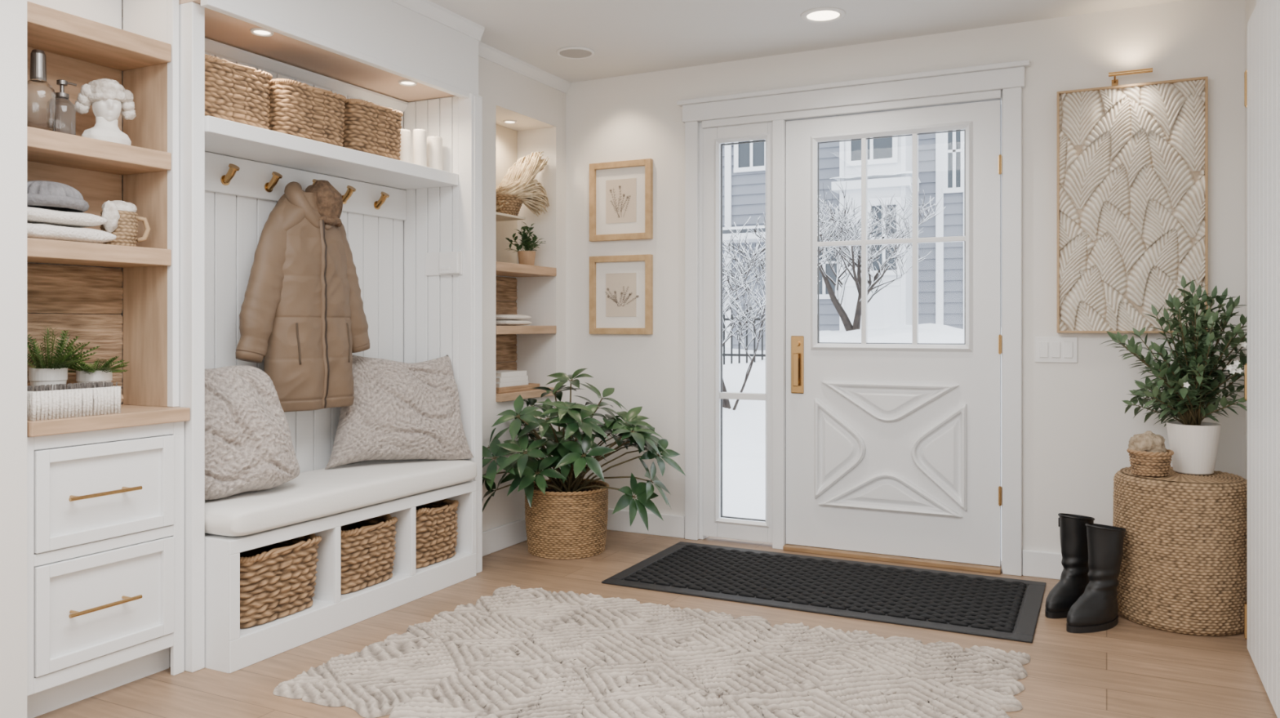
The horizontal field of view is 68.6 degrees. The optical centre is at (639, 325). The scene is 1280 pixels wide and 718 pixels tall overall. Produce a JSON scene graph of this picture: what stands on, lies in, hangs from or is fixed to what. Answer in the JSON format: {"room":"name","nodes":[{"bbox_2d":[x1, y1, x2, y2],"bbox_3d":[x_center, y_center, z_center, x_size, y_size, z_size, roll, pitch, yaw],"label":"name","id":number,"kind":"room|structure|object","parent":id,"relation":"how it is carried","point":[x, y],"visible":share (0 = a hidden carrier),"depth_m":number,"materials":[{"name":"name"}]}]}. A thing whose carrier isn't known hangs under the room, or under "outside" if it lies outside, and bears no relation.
{"room":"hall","nodes":[
{"label":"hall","id":0,"kind":"room"},
{"bbox_2d":[0,0,565,717],"bbox_3d":[-1.847,-0.115,2.427,0.430,2.350,5.900,0,0,26],"label":"wall","id":1,"kind":"structure","parent":0,"point":[538,108],"depth_m":2.44,"materials":[{"name":"white paint"}]},
{"bbox_2d":[389,0,570,93],"bbox_3d":[-0.947,-1.262,3.698,0.171,0.055,2.822,0,0,26],"label":"crown molding","id":2,"kind":"structure","parent":1,"relation":"attached to","point":[432,11],"depth_m":4.26,"materials":[{"name":"white paint"}]},
{"bbox_2d":[482,517,527,555],"bbox_3d":[-0.602,1.005,4.563,0.017,0.110,0.965,0,0,26],"label":"baseboard","id":3,"kind":"structure","parent":1,"relation":"attached to","point":[495,539],"depth_m":4.46,"materials":[{"name":"white paint"}]},
{"bbox_2d":[502,120,516,124],"bbox_3d":[-0.662,-1.036,4.775,0.070,0.008,0.070,0,0,26],"label":"recessed light","id":4,"kind":"object","parent":1,"relation":"in","point":[507,122],"visible":1,"depth_m":4.78,"materials":[{"name":"white plastic"}]},
{"bbox_2d":[496,124,560,401],"bbox_3d":[-0.661,-0.339,4.719,0.288,1.398,0.536,0,0,26],"label":"niche shelf","id":5,"kind":"object","parent":1,"relation":"attached to","point":[507,264],"visible":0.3,"depth_m":4.88,"materials":[{"name":"brown wood"}]},
{"bbox_2d":[496,314,532,324],"bbox_3d":[-0.672,-0.028,4.690,0.175,0.055,0.220,0,0,26],"label":"folded cloth","id":6,"kind":"object","parent":5,"relation":"on","point":[501,319],"visible":0.76,"depth_m":4.62,"materials":[{"name":"white fabric"}]},
{"bbox_2d":[496,382,539,392],"bbox_3d":[-0.676,0.308,4.670,0.190,0.027,0.360,0,0,26],"label":"tray","id":7,"kind":"object","parent":5,"relation":"on","point":[524,387],"visible":0.44,"depth_m":4.60,"materials":[{"name":"brown wood"}]},
{"bbox_2d":[496,380,528,386],"bbox_3d":[-0.682,0.292,4.656,0.141,0.030,0.250,0,0,26],"label":"book","id":8,"kind":"object","parent":7,"relation":"on","point":[522,382],"visible":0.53,"depth_m":4.61,"materials":[{"name":"beige paper"}]},
{"bbox_2d":[496,374,528,382],"bbox_3d":[-0.682,0.264,4.656,0.141,0.026,0.240,0,0,26],"label":"book","id":9,"kind":"object","parent":8,"relation":"on","point":[518,378],"visible":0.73,"depth_m":4.60,"materials":[{"name":"beige paper"}]},
{"bbox_2d":[496,369,526,377],"bbox_3d":[-0.682,0.238,4.656,0.141,0.024,0.220,0,0,26],"label":"book","id":10,"kind":"object","parent":9,"relation":"on","point":[500,373],"visible":0.79,"depth_m":4.62,"materials":[{"name":"beige paper"}]},
{"bbox_2d":[496,151,549,216],"bbox_3d":[-0.607,-0.729,4.777,0.331,0.356,0.204,0,0,-32],"label":"woven bowl","id":11,"kind":"object","parent":5,"relation":"on","point":[517,187],"visible":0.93,"depth_m":4.74,"materials":[{"name":"wicker"}]},
{"bbox_2d":[496,194,523,215],"bbox_3d":[-0.676,-0.601,4.748,0.182,0.100,0.184,0,0,26],"label":"bowl","id":12,"kind":"object","parent":11,"relation":"on","point":[511,204],"depth_m":4.69,"materials":[{"name":"brown wicker"}]},
{"bbox_2d":[505,221,545,265],"bbox_3d":[-0.575,-0.414,4.807,0.189,0.224,0.233,0,0,26],"label":"potted plant","id":13,"kind":"object","parent":5,"relation":"on","point":[526,256],"visible":0.98,"depth_m":4.75,"materials":[{"name":"green plant"}]},
{"bbox_2d":[524,478,608,559],"bbox_3d":[-0.346,0.905,4.433,0.402,0.309,0.402,0,0,26],"label":"basket","id":14,"kind":"object","parent":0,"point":[569,521],"depth_m":4.27,"materials":[{"name":"brown wicker"}]},
{"bbox_2d":[33,529,1277,717],"bbox_3d":[-0.419,1.090,1.795,3.550,0.060,6.040,0,0,26],"label":"floor","id":15,"kind":"structure","parent":0,"point":[1130,668],"depth_m":3.00,"materials":[{"name":"brown wood"}]},
{"bbox_2d":[26,421,184,717],"bbox_3d":[-1.620,0.675,2.724,0.342,0.769,0.470,0,0,26],"label":"base cabinet","id":16,"kind":"object","parent":15,"relation":"on","point":[105,508],"visible":0.94,"depth_m":2.65,"materials":[{"name":"white paint"}]},
{"bbox_2d":[26,403,190,436],"bbox_3d":[-1.625,0.270,2.727,0.330,0.040,0.471,0,0,26],"label":"countertop","id":17,"kind":"structure","parent":16,"relation":"on","point":[130,415],"depth_m":2.65,"materials":[{"name":"brown wood"}]},
{"bbox_2d":[26,325,99,391],"bbox_3d":[-1.657,0.121,2.630,0.255,0.258,0.188,0,0,26],"label":"potted fern","id":18,"kind":"object","parent":17,"relation":"on","point":[55,372],"visible":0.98,"depth_m":2.63,"materials":[{"name":"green plant"}]},
{"bbox_2d":[28,367,67,391],"bbox_3d":[-1.673,0.184,2.653,0.093,0.130,0.093,0,0,26],"label":"pot","id":19,"kind":"object","parent":18,"relation":"on","point":[37,376],"depth_m":2.62,"materials":[{"name":"white ceramic"}]},
{"bbox_2d":[26,381,120,420],"bbox_3d":[-1.568,0.205,2.585,0.080,0.089,0.248,0,0,26],"label":"basket","id":20,"kind":"object","parent":17,"relation":"on","point":[100,397],"visible":0.93,"depth_m":2.56,"materials":[{"name":"white fabric"}]},
{"bbox_2d":[67,355,128,383],"bbox_3d":[-1.601,0.165,2.797,0.202,0.170,0.162,0,0,26],"label":"potted fern","id":21,"kind":"object","parent":17,"relation":"on","point":[85,373],"visible":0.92,"depth_m":2.75,"materials":[{"name":"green plant"}]},
{"bbox_2d":[75,368,112,383],"bbox_3d":[-1.616,0.191,2.779,0.093,0.118,0.093,0,0,26],"label":"pot","id":22,"kind":"object","parent":21,"relation":"on","point":[82,375],"depth_m":2.74,"materials":[{"name":"white ceramic"}]},
{"bbox_2d":[26,0,178,406],"bbox_3d":[-1.649,-0.519,2.739,0.282,1.537,0.471,0,0,26],"label":"shelf unit","id":23,"kind":"object","parent":17,"relation":"on","point":[82,42],"visible":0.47,"depth_m":2.87,"materials":[{"name":"brown wood"}]},
{"bbox_2d":[26,49,56,131],"bbox_3d":[-1.673,-0.646,2.608,0.084,0.235,0.084,0,0,26],"label":"bottle","id":24,"kind":"object","parent":23,"relation":"on","point":[41,96],"visible":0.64,"depth_m":2.59,"materials":[{"name":"clear glass"}]},
{"bbox_2d":[55,79,76,135],"bbox_3d":[-1.659,-0.616,2.693,0.068,0.175,0.068,0,0,26],"label":"soap dispenser","id":25,"kind":"object","parent":23,"relation":"on","point":[65,111],"visible":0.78,"depth_m":2.68,"materials":[{"name":"clear glass"}]},
{"bbox_2d":[26,222,115,243],"bbox_3d":[-1.665,-0.257,2.643,0.193,0.046,0.270,0,0,26],"label":"towel","id":26,"kind":"object","parent":23,"relation":"on","point":[43,231],"visible":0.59,"depth_m":2.60,"materials":[{"name":"white fabric"}]},
{"bbox_2d":[26,206,107,227],"bbox_3d":[-1.671,-0.303,2.635,0.184,0.040,0.250,0,0,26],"label":"towel","id":27,"kind":"object","parent":26,"relation":"on","point":[34,215],"visible":0.62,"depth_m":2.60,"materials":[{"name":"white fabric"}]},
{"bbox_2d":[26,180,88,212],"bbox_3d":[-1.667,-0.365,2.633,0.197,0.078,0.213,0,0,26],"label":"beanie","id":28,"kind":"object","parent":27,"relation":"on","point":[44,194],"visible":0.79,"depth_m":2.58,"materials":[{"name":"white fabric"}]},
{"bbox_2d":[74,78,136,145],"bbox_3d":[-1.586,-0.630,2.796,0.119,0.204,0.156,0,0,26],"label":"bust","id":29,"kind":"object","parent":23,"relation":"on","point":[107,97],"visible":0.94,"depth_m":2.75,"materials":[{"name":"white paint"}]},
{"bbox_2d":[99,200,151,246],"bbox_3d":[-1.553,-0.303,2.804,0.102,0.140,0.151,0,0,26],"label":"mug","id":30,"kind":"object","parent":23,"relation":"on","point":[122,219],"visible":0.85,"depth_m":2.77,"materials":[{"name":"wicker"}]},
{"bbox_2d":[120,0,482,671],"bbox_3d":[-1.172,-0.114,3.537,0.426,2.348,1.377,0,0,26],"label":"hall tree","id":31,"kind":"object","parent":15,"relation":"on","point":[233,175],"visible":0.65,"depth_m":3.52,"materials":[{"name":"white paint"}]},
{"bbox_2d":[204,53,272,129],"bbox_3d":[-1.415,-0.757,3.139,0.232,0.212,0.317,0,0,26],"label":"basket","id":32,"kind":"object","parent":31,"relation":"on","point":[234,92],"visible":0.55,"depth_m":3.08,"materials":[{"name":"wicker"}]},
{"bbox_2d":[250,27,273,36],"bbox_3d":[-1.272,-0.986,3.157,0.074,0.008,0.074,0,0,26],"label":"recessed light","id":33,"kind":"object","parent":31,"relation":"attached to","point":[261,32],"visible":0.99,"depth_m":3.16,"materials":[{"name":"white plastic"}]},
{"bbox_2d":[235,179,369,412],"bbox_3d":[-1.237,-0.117,3.486,0.172,0.855,0.636,0,0,26],"label":"coat","id":34,"kind":"object","parent":31,"relation":"hanging from","point":[302,310],"depth_m":3.40,"materials":[{"name":"fabric"}]},
{"bbox_2d":[269,190,318,230],"bbox_3d":[-1.267,-0.417,3.456,0.144,0.186,0.240,0,0,26],"label":"hood","id":35,"kind":"object","parent":34,"relation":"attached to","point":[295,210],"depth_m":3.40,"materials":[{"name":"fabric"}]},
{"bbox_2d":[267,78,346,146],"bbox_3d":[-1.259,-0.754,3.430,0.243,0.207,0.330,0,0,26],"label":"basket","id":36,"kind":"object","parent":31,"relation":"on","point":[297,108],"visible":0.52,"depth_m":3.33,"materials":[{"name":"wicker"}]},
{"bbox_2d":[204,115,457,190],"bbox_3d":[-1.192,-0.625,3.529,0.302,0.050,1.253,0,0,26],"label":"shelf","id":37,"kind":"object","parent":31,"relation":"attached to","point":[224,140],"depth_m":3.44,"materials":[{"name":"white paint"}]},
{"bbox_2d":[342,98,403,159],"bbox_3d":[-1.112,-0.757,3.725,0.242,0.212,0.301,0,0,26],"label":"basket","id":38,"kind":"object","parent":31,"relation":"on","point":[370,127],"visible":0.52,"depth_m":3.63,"materials":[{"name":"wicker"}]},
{"bbox_2d":[399,128,410,162],"bbox_3d":[-0.976,-0.733,3.875,0.054,0.163,0.054,0,0,26],"label":"candle","id":39,"kind":"object","parent":31,"relation":"on","point":[405,152],"visible":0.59,"depth_m":3.85,"materials":[{"name":"white wax"}]},
{"bbox_2d":[398,80,417,86],"bbox_3d":[-0.945,-0.986,3.815,0.074,0.008,0.074,0,0,26],"label":"recessed light","id":40,"kind":"object","parent":31,"relation":"attached to","point":[404,82],"visible":0.95,"depth_m":3.82,"materials":[{"name":"white plastic"}]},
{"bbox_2d":[413,128,426,166],"bbox_3d":[-0.920,-0.738,3.920,0.056,0.173,0.056,0,0,26],"label":"candle","id":41,"kind":"object","parent":31,"relation":"on","point":[420,135],"visible":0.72,"depth_m":3.90,"materials":[{"name":"white wax"}]},
{"bbox_2d":[426,136,442,169],"bbox_3d":[-0.876,-0.730,3.999,0.066,0.158,0.066,0,0,26],"label":"candle","id":42,"kind":"object","parent":31,"relation":"on","point":[434,144],"visible":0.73,"depth_m":3.97,"materials":[{"name":"white wax"}]},
{"bbox_2d":[425,250,462,275],"bbox_3d":[-0.853,-0.268,4.039,0.195,0.100,0.036,0,0,26],"label":"wall control","id":43,"kind":"object","parent":31,"relation":"attached to","point":[443,263],"visible":1,"depth_m":4.02,"materials":[{"name":"white plastic"}]},
{"bbox_2d":[204,480,475,672],"bbox_3d":[-1.149,0.859,3.508,0.397,0.402,1.249,0,0,26],"label":"storage bench","id":44,"kind":"object","parent":15,"relation":"on","point":[228,647],"visible":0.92,"depth_m":3.26,"materials":[{"name":"white paint"}]},
{"bbox_2d":[240,533,321,628],"bbox_3d":[-1.296,0.838,3.154,0.353,0.242,0.406,0,0,26],"label":"basket","id":45,"kind":"object","parent":44,"relation":"in","point":[277,580],"visible":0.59,"depth_m":3.06,"materials":[{"name":"wicker"}]},
{"bbox_2d":[204,458,476,536],"bbox_3d":[-1.137,0.606,3.502,0.417,0.103,1.242,0,0,26],"label":"bench cushion","id":46,"kind":"object","parent":44,"relation":"on","point":[321,492],"visible":0.75,"depth_m":3.28,"materials":[{"name":"white fabric"}]},
{"bbox_2d":[204,364,300,499],"bbox_3d":[-1.345,0.346,3.124,0.409,0.423,0.250,0,0,-35],"label":"pillow","id":47,"kind":"object","parent":46,"relation":"on","point":[249,446],"visible":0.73,"depth_m":3.06,"materials":[{"name":"beige fabric"}]},
{"bbox_2d":[324,354,473,469],"bbox_3d":[-0.983,0.329,3.835,0.626,0.458,0.232,0,0,-36],"label":"pillow","id":48,"kind":"object","parent":46,"relation":"on","point":[399,410],"visible":0.95,"depth_m":3.77,"materials":[{"name":"beige fabric"}]},
{"bbox_2d":[340,513,397,594],"bbox_3d":[-1.118,0.838,3.523,0.328,0.243,0.372,0,0,26],"label":"basket","id":49,"kind":"object","parent":44,"relation":"on","point":[367,547],"visible":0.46,"depth_m":3.44,"materials":[{"name":"wicker"}]},
{"bbox_2d":[415,497,458,568],"bbox_3d":[-0.942,0.838,3.874,0.338,0.243,0.343,0,0,26],"label":"basket","id":50,"kind":"object","parent":44,"relation":"in","point":[437,533],"visible":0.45,"depth_m":3.79,"materials":[{"name":"wicker"}]},
{"bbox_2d":[482,368,685,559],"bbox_3d":[-0.248,0.632,4.360,0.923,0.856,0.805,0,0,11],"label":"potted plant","id":51,"kind":"object","parent":15,"relation":"on","point":[566,513],"visible":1,"depth_m":4.26,"materials":[{"name":"green plant"}]},
{"bbox_2d":[272,584,1030,717],"bbox_3d":[0.069,1.047,2.840,2.027,0.024,1.355,0,0,26],"label":"rug","id":52,"kind":"object","parent":15,"relation":"on","point":[516,651],"visible":1,"depth_m":2.85,"materials":[{"name":"fabric"}]},
{"bbox_2d":[601,541,1046,642],"bbox_3d":[0.753,1.050,3.853,1.640,0.019,0.800,0,0,26],"label":"door mat","id":53,"kind":"object","parent":15,"relation":"on","point":[982,605],"visible":1,"depth_m":3.75,"materials":[{"name":"black rubber"}]},
{"bbox_2d":[782,543,1001,573],"bbox_3d":[1.140,1.049,4.282,0.963,0.022,0.158,0,0,26],"label":"threshold","id":54,"kind":"object","parent":15,"relation":"on","point":[791,547],"visible":0.56,"depth_m":4.20,"materials":[{"name":"brown wood"}]},
{"bbox_2d":[1044,512,1094,617],"bbox_3d":[1.597,0.882,3.482,0.126,0.356,0.272,0,0,42],"label":"boot","id":55,"kind":"object","parent":15,"relation":"on","point":[1074,578],"visible":0.74,"depth_m":3.47,"materials":[{"name":"black leather"}]},
{"bbox_2d":[1066,522,1126,632],"bbox_3d":[1.599,0.882,3.322,0.272,0.356,0.127,0,0,-21],"label":"boot","id":56,"kind":"object","parent":15,"relation":"on","point":[1096,610],"visible":1,"depth_m":3.29,"materials":[{"name":"black leather"}]},
{"bbox_2d":[1112,466,1247,635],"bbox_3d":[1.961,0.798,3.403,0.445,0.524,0.445,0,0,26],"label":"side table","id":57,"kind":"object","parent":15,"relation":"on","point":[1184,566],"visible":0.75,"depth_m":3.22,"materials":[{"name":"beige wicker"}]},
{"bbox_2d":[1126,430,1173,476],"bbox_3d":[1.833,0.456,3.371,0.149,0.158,0.148,0,0,-38],"label":"basket","id":58,"kind":"object","parent":57,"relation":"on","point":[1148,455],"visible":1,"depth_m":3.33,"materials":[{"name":"wicker"}]},
{"bbox_2d":[1099,275,1247,474],"bbox_3d":[1.984,0.175,3.442,0.514,0.720,0.532,0,0,35],"label":"potted shrub","id":59,"kind":"object","parent":57,"relation":"on","point":[1188,384],"visible":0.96,"depth_m":3.37,"materials":[{"name":"green plant"}]},
{"bbox_2d":[428,0,1186,82],"bbox_3d":[-0.442,-1.330,1.750,3.550,0.080,6.140,0,0,26],"label":"ceiling","id":60,"kind":"structure","parent":0,"point":[625,37],"depth_m":4.00,"materials":[{"name":"white paint"}]},
{"bbox_2d":[556,46,594,59],"bbox_3d":[-0.304,-1.285,4.429,0.180,0.010,0.180,0,0,26],"label":"ceiling speaker","id":61,"kind":"object","parent":60,"relation":"attached to","point":[569,52],"visible":1,"depth_m":4.42,"materials":[{"name":"white plastic"}]},
{"bbox_2d":[559,48,591,57],"bbox_3d":[-0.304,-1.286,4.429,0.152,0.004,0.152,0,0,26],"label":"grille","id":62,"kind":"object","parent":61,"relation":"attached to","point":[565,53],"depth_m":4.43,"materials":[{"name":"grey"}]},
{"bbox_2d":[800,7,845,23],"bbox_3d":[0.760,-1.286,3.895,0.184,0.008,0.184,0,0,26],"label":"recessed light","id":63,"kind":"object","parent":60,"relation":"in","point":[821,15],"visible":1,"depth_m":3.89,"materials":[{"name":"white plastic"}]},
{"bbox_2d":[565,0,1244,552],"bbox_3d":[0.894,-0.115,4.436,3.550,2.350,0.140,0,0,26],"label":"wall","id":64,"kind":"structure","parent":0,"point":[1077,429],"depth_m":3.98,"materials":[{"name":"white paint"}]},
{"bbox_2d":[589,158,653,241],"bbox_3d":[-0.100,-0.642,4.835,0.357,0.405,0.030,0,0,26],"label":"framed print","id":65,"kind":"object","parent":64,"relation":"attached to","point":[621,192],"visible":1,"depth_m":4.83,"materials":[{"name":"brown wood"}]},
{"bbox_2d":[589,253,653,333],"bbox_3d":[-0.100,-0.159,4.835,0.357,0.405,0.030,0,0,26],"label":"framed print","id":66,"kind":"object","parent":64,"relation":"attached to","point":[621,286],"visible":1,"depth_m":4.83,"materials":[{"name":"brown wood"}]},
{"bbox_2d":[702,121,772,542],"bbox_3d":[0.486,0.033,4.586,0.365,2.015,0.075,0,0,26],"label":"window","id":67,"kind":"structure","parent":64,"relation":"in","point":[713,138],"depth_m":4.61,"materials":[{"name":"white paint"}]},
{"bbox_2d":[606,507,1063,579],"bbox_3d":[0.978,1.005,4.307,3.045,0.110,0.017,0,0,26],"label":"baseboard","id":68,"kind":"structure","parent":64,"relation":"attached to","point":[1037,563],"depth_m":4.70,"materials":[{"name":"white paint"}]},
{"bbox_2d":[676,59,1030,575],"bbox_3d":[0.945,-0.029,4.375,1.625,2.178,0.165,0,0,26],"label":"door frame","id":69,"kind":"structure","parent":64,"relation":"attached to","point":[984,82],"depth_m":4.36,"materials":[{"name":"white paint"}]},
{"bbox_2d":[786,99,1001,566],"bbox_3d":[1.125,0.033,4.247,0.962,2.005,0.083,0,0,26],"label":"door","id":70,"kind":"structure","parent":64,"relation":"in","point":[892,448],"depth_m":4.22,"materials":[{"name":"white paint"}]},
{"bbox_2d":[1035,336,1077,362],"bbox_3d":[1.742,0.101,3.928,0.164,0.108,0.012,0,0,26],"label":"light switch","id":71,"kind":"object","parent":64,"relation":"attached to","point":[1047,348],"visible":1,"depth_m":3.92,"materials":[{"name":"white plastic"}]},
{"bbox_2d":[1108,67,1152,85],"bbox_3d":[1.972,-0.999,3.774,0.156,0.038,0.084,0,0,26],"label":"picture light","id":72,"kind":"object","parent":64,"relation":"attached to","point":[1115,82],"visible":0.98,"depth_m":3.75,"materials":[{"name":"gold metal"}]},
{"bbox_2d":[1057,76,1208,333],"bbox_3d":[1.980,-0.470,3.791,0.538,1.000,0.046,0,0,26],"label":"art panel","id":73,"kind":"object","parent":64,"relation":"attached to","point":[1132,159],"visible":0.96,"depth_m":3.78,"materials":[{"name":"beige wood"}]},
{"bbox_2d":[1165,420,1221,474],"bbox_3d":[2.019,0.446,3.424,0.174,0.178,0.174,0,0,26],"label":"pot","id":74,"kind":"object","parent":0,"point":[1193,443],"depth_m":3.36,"materials":[{"name":"white ceramic"}]},
{"bbox_2d":[1244,0,1256,479],"bbox_3d":[1.085,-0.115,0.968,0.120,2.350,5.900,0,0,26],"label":"wall","id":75,"kind":"structure","parent":0,"point":[1250,5],"depth_m":3.60,"materials":[{"name":"white paint"}]},
{"bbox_2d":[1244,0,1279,717],"bbox_3d":[1.799,0.034,2.669,0.040,2.028,0.862,0,0,26],"label":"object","id":76,"kind":"structure","parent":75,"relation":"in","point":[1262,75],"depth_m":2.71,"materials":[{"name":"white paint"}]},
{"label":"outside","id":77,"kind":"structure","parent":0,"visible":0},
{"bbox_2d":[721,323,1001,560],"bbox_3d":[0.810,0.593,10.610,18.000,1.314,10.800,0,0,26],"label":"snow ground","id":78,"kind":"structure","parent":77,"point":[744,428],"depth_m":8.97,"materials":[{"name":"white snow"}]},
{"bbox_2d":[722,314,819,364],"bbox_3d":[0.998,0.340,11.121,2.299,0.940,0.026,0,0,26],"label":"fence","id":79,"kind":"object","parent":78,"relation":"on","point":[739,354],"visible":0.13,"depth_m":10.99,"materials":[{"name":"grey wood"}]},
{"bbox_2d":[722,212,838,409],"bbox_3d":[0.708,-0.151,9.237,2.515,2.021,1.696,0,0,19],"label":"bare tree","id":80,"kind":"object","parent":78,"relation":"on","point":[733,281],"visible":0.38,"depth_m":8.95,"materials":[{"name":"white plant"}]},
{"bbox_2d":[764,177,945,331],"bbox_3d":[2.646,-0.885,12.162,2.337,2.048,2.267,0,0,-22],"label":"bare tree","id":81,"kind":"object","parent":78,"relation":"on","point":[842,229],"visible":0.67,"depth_m":12.14,"materials":[{"name":"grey plant"}]},
{"bbox_2d":[722,104,1001,350],"bbox_3d":[3.583,-2.990,16.183,14.000,8.100,1.830,0,0,26],"label":"house","id":82,"kind":"structure","parent":78,"relation":"on","point":[940,155],"depth_m":15.43,"materials":[{"name":"grey wood"}]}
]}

